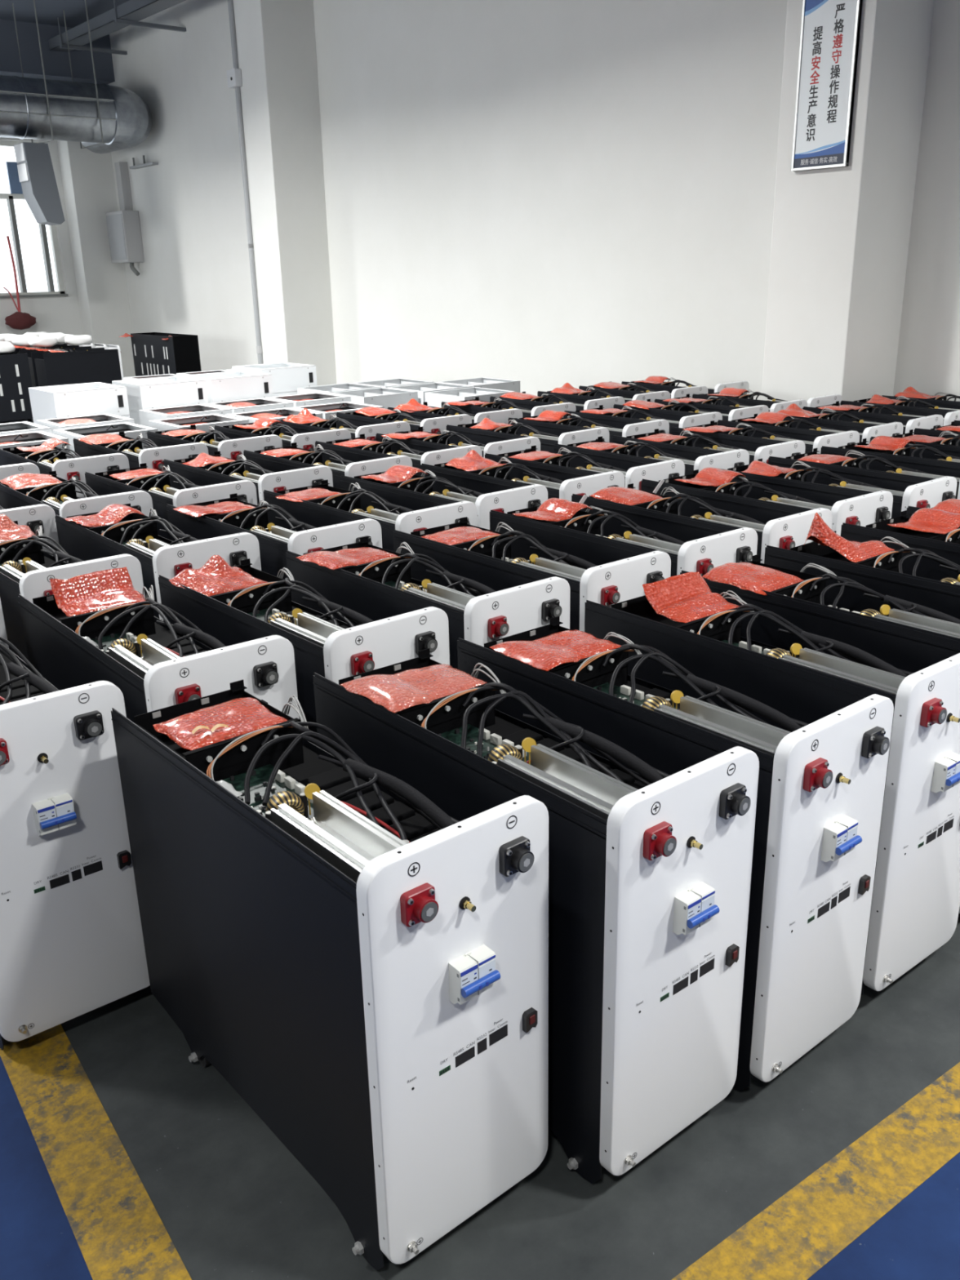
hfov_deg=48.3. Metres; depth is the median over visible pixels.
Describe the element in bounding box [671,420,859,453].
base cabinet
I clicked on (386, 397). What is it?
base cabinet
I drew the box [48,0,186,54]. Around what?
cable tray
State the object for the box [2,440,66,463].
bubble wrap
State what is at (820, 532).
pouch
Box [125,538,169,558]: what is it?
metal rail
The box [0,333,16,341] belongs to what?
pad
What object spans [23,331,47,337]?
pad
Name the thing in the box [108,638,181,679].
metal rail
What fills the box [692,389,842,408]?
base cabinet
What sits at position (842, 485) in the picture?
metal rail
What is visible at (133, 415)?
base cabinet
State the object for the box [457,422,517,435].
pouch
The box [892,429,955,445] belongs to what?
bubble wrap
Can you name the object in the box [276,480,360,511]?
bubble wrap
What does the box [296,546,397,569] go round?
pouch
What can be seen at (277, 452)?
pouch
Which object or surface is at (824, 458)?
pouch
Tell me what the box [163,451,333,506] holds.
cabinet
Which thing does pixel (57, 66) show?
beam
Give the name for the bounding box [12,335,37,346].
pad
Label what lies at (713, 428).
pouch
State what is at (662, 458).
metal rail
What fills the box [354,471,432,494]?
bubble wrap
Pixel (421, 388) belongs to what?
base cabinet
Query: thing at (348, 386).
base cabinet
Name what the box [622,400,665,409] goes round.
pouch
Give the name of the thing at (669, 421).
metal rail
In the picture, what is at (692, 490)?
tray
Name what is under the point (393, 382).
base cabinet
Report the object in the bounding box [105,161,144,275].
electrical box
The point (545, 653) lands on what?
pouch
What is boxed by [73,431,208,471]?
base cabinet
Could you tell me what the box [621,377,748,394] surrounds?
base cabinet
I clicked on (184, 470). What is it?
tray
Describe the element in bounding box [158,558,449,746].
base cabinet
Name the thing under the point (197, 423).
pouch
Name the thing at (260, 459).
bubble wrap
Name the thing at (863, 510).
base cabinet
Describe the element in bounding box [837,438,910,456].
bubble wrap
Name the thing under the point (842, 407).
pouch
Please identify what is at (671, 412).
base cabinet
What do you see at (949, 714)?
washer
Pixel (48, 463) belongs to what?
metal rail
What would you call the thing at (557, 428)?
base cabinet
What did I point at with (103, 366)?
base cabinet
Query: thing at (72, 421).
pouch
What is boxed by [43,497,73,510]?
metal rail
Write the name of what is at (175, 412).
pouch
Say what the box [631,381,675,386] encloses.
tray
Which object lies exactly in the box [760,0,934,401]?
column
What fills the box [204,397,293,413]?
base cabinet
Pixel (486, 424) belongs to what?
pouch
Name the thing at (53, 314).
wall
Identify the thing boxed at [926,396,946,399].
tray
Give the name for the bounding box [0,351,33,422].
base cabinet
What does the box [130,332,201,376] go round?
base cabinet
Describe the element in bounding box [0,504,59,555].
base cabinet
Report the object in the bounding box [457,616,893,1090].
base cabinet
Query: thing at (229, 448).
base cabinet
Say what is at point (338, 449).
bubble wrap
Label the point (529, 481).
metal rail
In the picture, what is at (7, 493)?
tray
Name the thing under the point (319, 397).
base cabinet
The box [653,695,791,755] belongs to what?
metal rail
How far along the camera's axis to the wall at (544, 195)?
6.78 m
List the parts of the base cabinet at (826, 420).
panel, panel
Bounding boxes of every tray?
[0,471,76,501]
[0,520,44,564]
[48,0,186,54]
[94,462,170,493]
[173,451,244,476]
[417,401,448,415]
[457,396,501,408]
[499,391,548,402]
[506,505,600,535]
[519,415,577,426]
[546,391,594,396]
[587,381,634,391]
[589,483,677,515]
[610,595,742,643]
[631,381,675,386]
[658,469,742,496]
[675,394,716,404]
[702,391,753,399]
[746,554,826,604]
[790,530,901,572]
[853,395,907,405]
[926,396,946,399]
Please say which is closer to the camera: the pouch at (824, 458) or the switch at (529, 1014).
the switch at (529, 1014)
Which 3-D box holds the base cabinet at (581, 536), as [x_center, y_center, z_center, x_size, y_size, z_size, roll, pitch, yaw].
[0.337,-0.045,2.660,0.263,0.579,0.677,-16,24,-36]
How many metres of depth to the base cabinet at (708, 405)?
4.75 m
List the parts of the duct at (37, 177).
access plate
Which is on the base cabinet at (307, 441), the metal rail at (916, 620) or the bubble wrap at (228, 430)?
the bubble wrap at (228, 430)
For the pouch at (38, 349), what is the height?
0.024 m
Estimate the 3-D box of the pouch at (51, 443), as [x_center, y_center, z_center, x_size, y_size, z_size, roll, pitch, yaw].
[-1.592,-0.710,3.904,0.165,0.034,0.130,-15,23,-34]
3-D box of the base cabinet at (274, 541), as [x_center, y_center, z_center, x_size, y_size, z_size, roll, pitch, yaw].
[-0.532,-0.074,2.819,0.263,0.564,0.677,-17,24,-38]
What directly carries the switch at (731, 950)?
attached to the base cabinet at (650, 868)
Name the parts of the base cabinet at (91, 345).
panel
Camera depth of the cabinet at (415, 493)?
3.01 m
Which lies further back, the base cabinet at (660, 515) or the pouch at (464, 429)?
the pouch at (464, 429)
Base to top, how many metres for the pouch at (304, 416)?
0.054 m
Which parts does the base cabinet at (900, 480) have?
panel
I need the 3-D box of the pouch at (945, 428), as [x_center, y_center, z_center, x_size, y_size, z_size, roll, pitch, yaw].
[1.783,-0.772,3.909,0.191,0.023,0.148,-15,23,-34]
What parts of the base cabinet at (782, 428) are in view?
panel, panel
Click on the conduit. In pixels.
(233, 75)
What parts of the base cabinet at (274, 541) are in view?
panel, panel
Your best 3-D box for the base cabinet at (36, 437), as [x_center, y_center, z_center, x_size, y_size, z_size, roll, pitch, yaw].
[-1.811,-0.530,4.255,0.318,0.535,0.306,-16,24,-37]
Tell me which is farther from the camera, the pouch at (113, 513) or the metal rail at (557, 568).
the pouch at (113, 513)
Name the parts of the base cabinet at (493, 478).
panel, panel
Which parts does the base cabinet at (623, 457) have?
panel, panel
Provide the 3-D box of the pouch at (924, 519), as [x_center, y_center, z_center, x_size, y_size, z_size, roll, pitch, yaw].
[1.054,-0.278,2.501,0.168,0.035,0.131,-15,23,-34]
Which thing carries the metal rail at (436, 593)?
in the base cabinet at (384, 588)
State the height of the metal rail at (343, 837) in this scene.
0.062 m
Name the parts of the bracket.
rail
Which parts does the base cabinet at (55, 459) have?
panel, panel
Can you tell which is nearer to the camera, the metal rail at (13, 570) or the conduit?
the metal rail at (13, 570)
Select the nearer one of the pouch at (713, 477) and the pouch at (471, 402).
the pouch at (713, 477)
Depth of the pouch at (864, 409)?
4.54 m
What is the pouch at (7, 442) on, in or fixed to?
in the base cabinet at (36, 437)
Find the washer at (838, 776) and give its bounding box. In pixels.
[835,773,842,783]
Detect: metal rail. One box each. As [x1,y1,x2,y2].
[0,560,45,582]
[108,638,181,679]
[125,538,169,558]
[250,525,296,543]
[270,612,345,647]
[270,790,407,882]
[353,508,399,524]
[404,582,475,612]
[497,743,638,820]
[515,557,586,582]
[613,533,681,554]
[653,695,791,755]
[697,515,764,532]
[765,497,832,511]
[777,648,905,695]
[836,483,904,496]
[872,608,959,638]
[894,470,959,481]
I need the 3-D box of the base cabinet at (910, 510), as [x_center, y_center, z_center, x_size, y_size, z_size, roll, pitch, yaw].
[1.397,-0.042,2.614,0.263,0.564,0.684,-16,24,-37]
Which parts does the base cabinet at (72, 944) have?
panel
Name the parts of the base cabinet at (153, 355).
slotted panel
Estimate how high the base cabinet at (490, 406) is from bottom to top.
0.564 m
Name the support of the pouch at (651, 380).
in the base cabinet at (668, 386)
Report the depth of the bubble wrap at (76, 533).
2.72 m
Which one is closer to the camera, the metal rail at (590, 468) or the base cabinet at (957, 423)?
the metal rail at (590, 468)
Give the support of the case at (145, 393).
on the base cabinet at (133, 415)
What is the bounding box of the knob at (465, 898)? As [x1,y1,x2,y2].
[458,896,470,909]
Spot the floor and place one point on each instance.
(233, 1202)
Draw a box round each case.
[28,382,129,419]
[111,375,208,412]
[181,370,273,403]
[231,362,317,393]
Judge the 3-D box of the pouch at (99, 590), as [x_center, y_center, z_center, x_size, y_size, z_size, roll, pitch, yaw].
[-0.728,-0.094,2.050,0.153,0.051,0.119,-15,23,-34]
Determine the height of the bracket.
0.102 m
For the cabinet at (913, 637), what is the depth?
1.94 m
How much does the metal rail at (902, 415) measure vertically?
0.062 m
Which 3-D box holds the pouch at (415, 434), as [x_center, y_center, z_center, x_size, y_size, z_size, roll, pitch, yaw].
[-0.257,-0.774,4.035,0.191,0.020,0.145,-18,25,-39]
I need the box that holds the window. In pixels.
[0,140,68,297]
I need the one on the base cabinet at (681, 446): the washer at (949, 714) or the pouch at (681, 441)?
the pouch at (681, 441)
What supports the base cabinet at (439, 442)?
on the floor
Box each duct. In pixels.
[0,0,151,153]
[13,142,65,225]
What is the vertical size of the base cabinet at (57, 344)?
0.564 m
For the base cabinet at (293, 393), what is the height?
0.515 m
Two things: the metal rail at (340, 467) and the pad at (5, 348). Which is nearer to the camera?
the metal rail at (340, 467)
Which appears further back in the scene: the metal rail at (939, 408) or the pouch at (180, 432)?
the metal rail at (939, 408)
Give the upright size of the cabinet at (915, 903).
0.564 m
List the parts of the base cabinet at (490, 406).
panel, panel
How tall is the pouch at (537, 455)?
0.014 m
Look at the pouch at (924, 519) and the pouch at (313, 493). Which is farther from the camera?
the pouch at (313, 493)
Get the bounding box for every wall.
[0,137,83,344]
[108,0,959,401]
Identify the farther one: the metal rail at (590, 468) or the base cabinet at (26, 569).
the metal rail at (590, 468)
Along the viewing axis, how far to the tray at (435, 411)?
4.80 m
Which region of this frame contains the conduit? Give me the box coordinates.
[226,0,262,364]
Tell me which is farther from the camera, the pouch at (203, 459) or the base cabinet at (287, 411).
the base cabinet at (287, 411)
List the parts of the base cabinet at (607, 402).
panel, panel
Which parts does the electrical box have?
door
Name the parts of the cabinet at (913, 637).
panel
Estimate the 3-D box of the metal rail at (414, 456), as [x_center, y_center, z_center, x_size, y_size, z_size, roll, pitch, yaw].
[-0.218,-0.588,3.616,0.072,0.062,0.217,-17,25,-38]
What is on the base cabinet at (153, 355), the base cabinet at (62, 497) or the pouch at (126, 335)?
the pouch at (126, 335)
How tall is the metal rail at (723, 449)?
0.062 m
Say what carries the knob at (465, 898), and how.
in the base cabinet at (364, 963)
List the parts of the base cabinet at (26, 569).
panel, panel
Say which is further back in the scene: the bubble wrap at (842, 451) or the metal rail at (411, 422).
the metal rail at (411, 422)
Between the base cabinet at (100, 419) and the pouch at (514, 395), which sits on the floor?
the base cabinet at (100, 419)
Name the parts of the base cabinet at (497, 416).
panel, panel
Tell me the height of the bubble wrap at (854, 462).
0.080 m
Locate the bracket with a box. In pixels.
[129,155,158,168]
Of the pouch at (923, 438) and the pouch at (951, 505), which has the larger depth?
the pouch at (923, 438)
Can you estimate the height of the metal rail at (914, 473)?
0.062 m
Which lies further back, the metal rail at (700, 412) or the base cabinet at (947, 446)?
the metal rail at (700, 412)
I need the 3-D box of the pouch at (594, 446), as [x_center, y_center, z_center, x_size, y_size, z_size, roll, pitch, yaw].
[0.420,-0.674,3.719,0.157,0.015,0.132,-17,24,-38]
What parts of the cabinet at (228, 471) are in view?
panel, panel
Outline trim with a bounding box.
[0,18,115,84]
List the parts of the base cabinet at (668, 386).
panel, panel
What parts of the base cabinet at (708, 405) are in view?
panel, panel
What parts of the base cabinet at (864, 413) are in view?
panel, panel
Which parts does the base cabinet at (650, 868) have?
panel, panel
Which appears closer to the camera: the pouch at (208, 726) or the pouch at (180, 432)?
the pouch at (208, 726)
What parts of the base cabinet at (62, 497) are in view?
panel, panel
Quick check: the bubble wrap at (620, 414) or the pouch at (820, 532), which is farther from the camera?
the bubble wrap at (620, 414)
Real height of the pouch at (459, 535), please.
0.015 m
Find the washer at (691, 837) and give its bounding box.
[686,835,695,848]
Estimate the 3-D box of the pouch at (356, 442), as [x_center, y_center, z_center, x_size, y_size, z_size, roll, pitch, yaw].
[-0.445,-0.716,3.892,0.153,0.015,0.130,-17,25,-39]
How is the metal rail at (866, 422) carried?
in the base cabinet at (826, 420)
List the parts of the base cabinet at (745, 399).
panel, panel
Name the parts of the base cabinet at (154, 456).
panel, panel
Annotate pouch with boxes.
[0,441,24,444]
[0,473,62,490]
[0,514,36,542]
[17,438,71,452]
[22,346,39,349]
[33,348,52,351]
[44,350,64,352]
[49,566,146,616]
[57,418,96,425]
[63,503,145,527]
[78,433,128,444]
[109,468,164,479]
[119,333,132,337]
[153,697,288,751]
[160,429,204,436]
[165,411,191,414]
[168,555,269,596]
[173,501,255,517]
[181,422,208,426]
[182,452,235,466]
[225,401,258,407]
[234,417,283,429]
[250,413,284,418]
[260,448,309,457]
[275,488,342,502]
[282,408,327,423]
[293,399,314,401]
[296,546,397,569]
[325,409,343,412]
[333,439,380,447]
[340,663,487,713]
[355,406,395,416]
[360,465,426,483]
[382,431,437,439]
[394,398,439,412]
[421,526,500,545]
[444,449,506,471]
[446,400,488,405]
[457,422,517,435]
[469,417,511,430]
[484,616,627,688]
[489,629,621,671]
[497,445,569,467]
[499,391,537,399]
[509,450,560,460]
[512,497,592,521]
[523,409,571,422]
[551,382,587,394]
[567,436,635,456]
[576,442,624,450]
[580,408,626,413]
[589,486,662,505]
[593,382,629,388]
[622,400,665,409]
[626,428,692,446]
[633,375,671,383]
[636,433,686,441]
[642,571,739,622]
[662,397,706,403]
[674,467,745,486]
[683,425,737,432]
[684,420,747,436]
[702,562,803,595]
[707,387,749,396]
[740,412,790,423]
[742,460,795,476]
[777,403,825,417]
[798,453,853,463]
[804,512,894,562]
[816,400,871,413]
[817,404,866,410]
[854,435,915,450]
[866,394,902,404]
[886,507,959,533]
[894,386,939,399]
[902,435,945,442]
[932,498,959,513]
[936,426,959,431]
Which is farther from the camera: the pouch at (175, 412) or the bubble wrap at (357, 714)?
the pouch at (175, 412)
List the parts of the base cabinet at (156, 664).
panel, panel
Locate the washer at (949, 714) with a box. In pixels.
[946,712,951,722]
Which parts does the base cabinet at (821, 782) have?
panel, panel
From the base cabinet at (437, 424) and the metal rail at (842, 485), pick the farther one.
the base cabinet at (437, 424)
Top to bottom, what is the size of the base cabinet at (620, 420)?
0.564 m
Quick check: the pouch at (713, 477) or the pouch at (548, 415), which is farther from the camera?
the pouch at (548, 415)
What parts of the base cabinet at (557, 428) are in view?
panel, panel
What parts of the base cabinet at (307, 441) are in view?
panel, panel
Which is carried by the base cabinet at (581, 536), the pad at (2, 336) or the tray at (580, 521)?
the tray at (580, 521)
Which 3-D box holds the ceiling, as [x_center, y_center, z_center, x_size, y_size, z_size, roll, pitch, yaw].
[-2.302,-3.296,2.483,8.950,0.100,16.150,-16,24,-37]
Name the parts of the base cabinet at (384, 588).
panel, panel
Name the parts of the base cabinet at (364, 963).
panel, panel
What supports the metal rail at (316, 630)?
in the base cabinet at (330, 647)
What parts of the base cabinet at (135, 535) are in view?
panel, panel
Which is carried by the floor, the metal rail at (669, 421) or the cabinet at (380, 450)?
the cabinet at (380, 450)
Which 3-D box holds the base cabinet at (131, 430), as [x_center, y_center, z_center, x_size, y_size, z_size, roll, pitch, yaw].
[-1.527,-0.608,4.463,0.318,0.535,0.306,-16,24,-37]
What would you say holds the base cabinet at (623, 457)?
on the floor
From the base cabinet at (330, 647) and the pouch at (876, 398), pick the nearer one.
the base cabinet at (330, 647)
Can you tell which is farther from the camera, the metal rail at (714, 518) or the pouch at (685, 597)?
the metal rail at (714, 518)
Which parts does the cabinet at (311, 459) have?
panel, panel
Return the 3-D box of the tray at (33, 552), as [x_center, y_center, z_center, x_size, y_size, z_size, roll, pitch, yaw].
[-1.173,-0.223,2.590,0.172,0.080,0.167,-16,24,-37]
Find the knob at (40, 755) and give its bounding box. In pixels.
[37,752,48,762]
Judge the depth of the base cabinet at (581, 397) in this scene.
5.19 m
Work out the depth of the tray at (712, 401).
4.90 m
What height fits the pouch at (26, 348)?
0.026 m
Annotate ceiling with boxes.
[0,0,129,27]
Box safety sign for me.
[791,0,862,171]
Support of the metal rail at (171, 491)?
in the base cabinet at (157, 486)
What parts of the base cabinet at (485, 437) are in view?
panel, panel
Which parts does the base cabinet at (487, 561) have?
panel, panel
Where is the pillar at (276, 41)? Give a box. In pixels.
[232,0,337,386]
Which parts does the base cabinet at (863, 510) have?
panel, panel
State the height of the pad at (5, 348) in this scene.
0.086 m
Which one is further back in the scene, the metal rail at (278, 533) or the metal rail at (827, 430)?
the metal rail at (827, 430)
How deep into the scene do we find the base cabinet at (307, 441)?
4.12 m
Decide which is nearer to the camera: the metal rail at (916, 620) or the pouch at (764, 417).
the metal rail at (916, 620)
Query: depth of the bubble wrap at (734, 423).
4.20 m
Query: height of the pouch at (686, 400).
0.021 m
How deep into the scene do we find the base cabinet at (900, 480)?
3.25 m
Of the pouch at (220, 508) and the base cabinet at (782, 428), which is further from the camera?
the base cabinet at (782, 428)
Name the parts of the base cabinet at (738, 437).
panel, panel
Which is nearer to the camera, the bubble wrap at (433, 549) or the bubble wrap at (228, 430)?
the bubble wrap at (433, 549)
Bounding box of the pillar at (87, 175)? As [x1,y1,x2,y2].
[57,140,135,377]
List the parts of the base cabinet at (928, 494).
panel, panel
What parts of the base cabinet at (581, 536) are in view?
panel, panel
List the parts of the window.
blue pane, sill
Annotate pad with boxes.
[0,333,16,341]
[0,342,15,353]
[4,334,30,344]
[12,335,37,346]
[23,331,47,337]
[27,336,57,346]
[39,332,63,337]
[48,333,73,343]
[64,334,93,345]
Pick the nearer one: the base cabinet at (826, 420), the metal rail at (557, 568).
the metal rail at (557, 568)
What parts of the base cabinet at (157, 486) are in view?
panel, panel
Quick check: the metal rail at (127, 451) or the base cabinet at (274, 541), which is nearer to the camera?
the base cabinet at (274, 541)
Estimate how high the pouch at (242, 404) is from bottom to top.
0.024 m
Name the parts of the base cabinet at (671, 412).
panel, panel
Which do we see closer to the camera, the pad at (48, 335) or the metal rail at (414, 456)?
the metal rail at (414, 456)
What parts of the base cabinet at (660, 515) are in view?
panel, panel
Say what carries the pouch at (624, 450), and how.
on the base cabinet at (623, 457)
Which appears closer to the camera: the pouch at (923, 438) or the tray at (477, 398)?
the pouch at (923, 438)
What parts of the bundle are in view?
cord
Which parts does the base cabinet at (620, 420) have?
panel, panel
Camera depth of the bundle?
11.14 m
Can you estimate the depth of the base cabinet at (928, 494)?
2.99 m
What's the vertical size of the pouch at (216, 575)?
0.054 m
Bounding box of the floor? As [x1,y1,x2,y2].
[0,418,959,1279]
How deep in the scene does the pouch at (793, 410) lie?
4.38 m
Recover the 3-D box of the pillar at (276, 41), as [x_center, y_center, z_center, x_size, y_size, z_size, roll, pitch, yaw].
[-1.534,-3.526,8.479,0.460,3.420,0.444,-16,24,-37]
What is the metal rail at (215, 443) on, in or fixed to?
in the base cabinet at (229, 448)
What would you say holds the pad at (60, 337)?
on the base cabinet at (91, 345)
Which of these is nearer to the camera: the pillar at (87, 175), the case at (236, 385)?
the case at (236, 385)
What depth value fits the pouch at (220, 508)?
2.82 m
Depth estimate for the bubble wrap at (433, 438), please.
4.02 m
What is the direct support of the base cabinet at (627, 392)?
on the floor
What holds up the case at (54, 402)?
on the base cabinet at (35, 418)
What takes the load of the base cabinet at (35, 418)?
on the floor
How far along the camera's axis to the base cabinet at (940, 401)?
4.80 m
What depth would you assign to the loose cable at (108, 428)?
4.35 m
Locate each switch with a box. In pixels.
[116,849,131,869]
[522,1007,537,1032]
[724,943,739,967]
[857,874,870,894]
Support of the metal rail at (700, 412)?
in the base cabinet at (671, 412)
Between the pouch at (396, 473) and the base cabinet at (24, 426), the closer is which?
the pouch at (396, 473)
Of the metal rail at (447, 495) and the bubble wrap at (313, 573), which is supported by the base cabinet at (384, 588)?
the bubble wrap at (313, 573)
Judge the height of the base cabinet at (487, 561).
0.564 m
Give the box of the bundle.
[3,235,35,329]
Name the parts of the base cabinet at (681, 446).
panel, panel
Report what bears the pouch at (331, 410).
in the base cabinet at (350, 406)
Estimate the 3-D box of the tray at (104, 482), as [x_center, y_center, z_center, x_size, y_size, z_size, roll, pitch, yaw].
[-1.095,-0.498,3.381,0.172,0.080,0.167,-17,24,-38]
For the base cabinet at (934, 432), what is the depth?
3.92 m
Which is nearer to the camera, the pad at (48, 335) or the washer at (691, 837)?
the washer at (691, 837)
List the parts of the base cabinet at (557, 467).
panel, panel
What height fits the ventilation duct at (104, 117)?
1.153 m
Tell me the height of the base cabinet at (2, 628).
0.564 m
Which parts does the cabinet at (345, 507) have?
panel, panel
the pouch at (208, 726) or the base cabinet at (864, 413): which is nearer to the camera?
the pouch at (208, 726)
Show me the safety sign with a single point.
(830, 29)
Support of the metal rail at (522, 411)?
in the base cabinet at (490, 406)
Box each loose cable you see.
[13,434,28,439]
[106,424,118,431]
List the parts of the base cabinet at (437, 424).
panel, panel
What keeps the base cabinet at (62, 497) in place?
on the floor
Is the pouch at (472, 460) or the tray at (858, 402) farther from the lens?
the tray at (858, 402)
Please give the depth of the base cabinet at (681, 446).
3.68 m
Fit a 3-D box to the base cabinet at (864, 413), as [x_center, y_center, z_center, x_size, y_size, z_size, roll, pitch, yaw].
[1.707,-0.711,4.525,0.263,0.564,0.677,-16,24,-37]
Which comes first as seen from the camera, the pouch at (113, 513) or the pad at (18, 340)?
the pouch at (113, 513)
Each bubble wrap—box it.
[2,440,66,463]
[32,594,155,639]
[66,503,158,542]
[96,431,142,453]
[133,679,304,781]
[155,424,214,444]
[182,493,269,531]
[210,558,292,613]
[222,419,280,435]
[254,442,322,464]
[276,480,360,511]
[280,413,337,428]
[303,536,411,583]
[325,433,391,453]
[338,648,495,734]
[345,406,399,421]
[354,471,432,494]
[386,426,449,444]
[410,516,511,559]
[434,462,509,479]
[575,404,630,417]
[727,458,806,481]
[731,413,791,427]
[785,448,861,467]
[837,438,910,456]
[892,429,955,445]
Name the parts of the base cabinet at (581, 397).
panel, panel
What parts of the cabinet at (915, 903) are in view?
panel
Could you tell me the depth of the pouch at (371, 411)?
4.68 m
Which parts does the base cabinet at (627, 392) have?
panel, panel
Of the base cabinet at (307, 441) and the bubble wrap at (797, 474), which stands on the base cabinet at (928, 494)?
the bubble wrap at (797, 474)
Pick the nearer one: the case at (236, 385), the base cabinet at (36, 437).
the base cabinet at (36, 437)
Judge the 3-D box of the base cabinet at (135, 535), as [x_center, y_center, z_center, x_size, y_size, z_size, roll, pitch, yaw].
[-0.800,-0.031,2.711,0.263,0.564,0.677,-16,24,-36]
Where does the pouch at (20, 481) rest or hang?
in the base cabinet at (62, 497)
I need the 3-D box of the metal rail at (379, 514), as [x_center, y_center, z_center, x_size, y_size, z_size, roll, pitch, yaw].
[-0.232,-0.286,2.745,0.072,0.062,0.217,-17,25,-38]
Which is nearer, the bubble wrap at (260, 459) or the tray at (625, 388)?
the bubble wrap at (260, 459)
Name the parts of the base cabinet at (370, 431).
panel, panel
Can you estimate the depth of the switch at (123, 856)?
1.64 m
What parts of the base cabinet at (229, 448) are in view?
panel, panel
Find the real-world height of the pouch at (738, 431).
0.080 m
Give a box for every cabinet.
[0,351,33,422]
[0,421,51,435]
[0,431,71,458]
[0,440,129,498]
[0,462,39,480]
[0,471,153,518]
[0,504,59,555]
[0,520,145,660]
[0,597,8,648]
[0,636,150,1049]
[13,344,81,351]
[17,585,299,723]
[18,342,93,357]
[26,343,69,346]
[27,343,106,387]
[32,414,129,423]
[34,344,124,386]
[35,413,134,434]
[53,422,158,458]
[54,503,261,621]
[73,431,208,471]
[84,462,257,540]
[111,679,548,1270]
[123,373,182,380]
[128,410,140,424]
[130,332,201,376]
[138,404,231,426]
[146,424,282,465]
[148,413,248,440]
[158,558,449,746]
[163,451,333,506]
[166,493,382,579]
[176,369,232,375]
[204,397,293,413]
[214,419,351,451]
[225,408,323,426]
[243,442,412,488]
[263,480,477,551]
[264,392,351,407]
[271,413,410,440]
[273,391,297,396]
[285,536,569,669]
[289,401,383,425]
[297,382,382,394]
[312,648,759,1182]
[315,433,482,475]
[328,387,417,408]
[336,406,471,434]
[340,470,547,529]
[351,377,434,387]
[376,426,540,457]
[387,382,473,404]
[387,401,522,424]
[392,516,671,631]
[420,457,624,501]
[425,386,515,407]
[437,377,519,392]
[440,396,576,417]
[446,419,608,453]
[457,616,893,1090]
[484,445,684,490]
[489,391,624,410]
[489,494,757,577]
[507,413,669,442]
[537,386,670,404]
[553,436,749,475]
[564,404,722,434]
[571,479,832,563]
[578,381,707,399]
[584,590,959,995]
[612,428,804,464]
[613,399,768,421]
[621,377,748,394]
[640,469,893,535]
[654,394,807,414]
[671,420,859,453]
[680,554,959,913]
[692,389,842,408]
[715,458,956,518]
[717,413,902,444]
[764,530,959,619]
[768,448,959,499]
[782,408,942,434]
[802,400,959,426]
[820,438,959,477]
[840,395,959,417]
[840,510,959,581]
[869,429,959,459]
[881,391,959,409]
[906,506,959,526]
[913,421,959,446]
[954,420,959,426]
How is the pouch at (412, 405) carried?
in the base cabinet at (497, 416)
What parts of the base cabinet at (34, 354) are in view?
panel, panel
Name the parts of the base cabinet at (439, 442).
panel, panel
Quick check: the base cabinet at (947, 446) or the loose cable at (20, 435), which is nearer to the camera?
the base cabinet at (947, 446)
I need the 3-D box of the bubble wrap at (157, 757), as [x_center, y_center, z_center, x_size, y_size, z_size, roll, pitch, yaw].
[-0.366,0.136,1.506,0.172,0.080,0.167,-16,24,-37]
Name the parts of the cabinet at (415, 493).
panel, panel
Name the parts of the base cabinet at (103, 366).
panel, panel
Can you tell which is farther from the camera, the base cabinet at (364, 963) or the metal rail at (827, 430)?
the metal rail at (827, 430)
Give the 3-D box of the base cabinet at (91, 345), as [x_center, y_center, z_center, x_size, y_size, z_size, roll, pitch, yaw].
[-3.794,-2.364,9.622,0.677,0.564,0.263,-16,24,-37]
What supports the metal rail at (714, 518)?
in the base cabinet at (660, 515)
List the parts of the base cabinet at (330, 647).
panel, panel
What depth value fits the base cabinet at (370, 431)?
4.28 m
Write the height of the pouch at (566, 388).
0.048 m
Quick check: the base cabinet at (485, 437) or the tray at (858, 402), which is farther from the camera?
the tray at (858, 402)
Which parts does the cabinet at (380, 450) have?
panel, panel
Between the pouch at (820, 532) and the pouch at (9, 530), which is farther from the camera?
the pouch at (9, 530)
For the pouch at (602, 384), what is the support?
in the base cabinet at (627, 392)
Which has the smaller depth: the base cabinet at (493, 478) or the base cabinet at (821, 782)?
the base cabinet at (821, 782)
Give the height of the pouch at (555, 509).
0.035 m

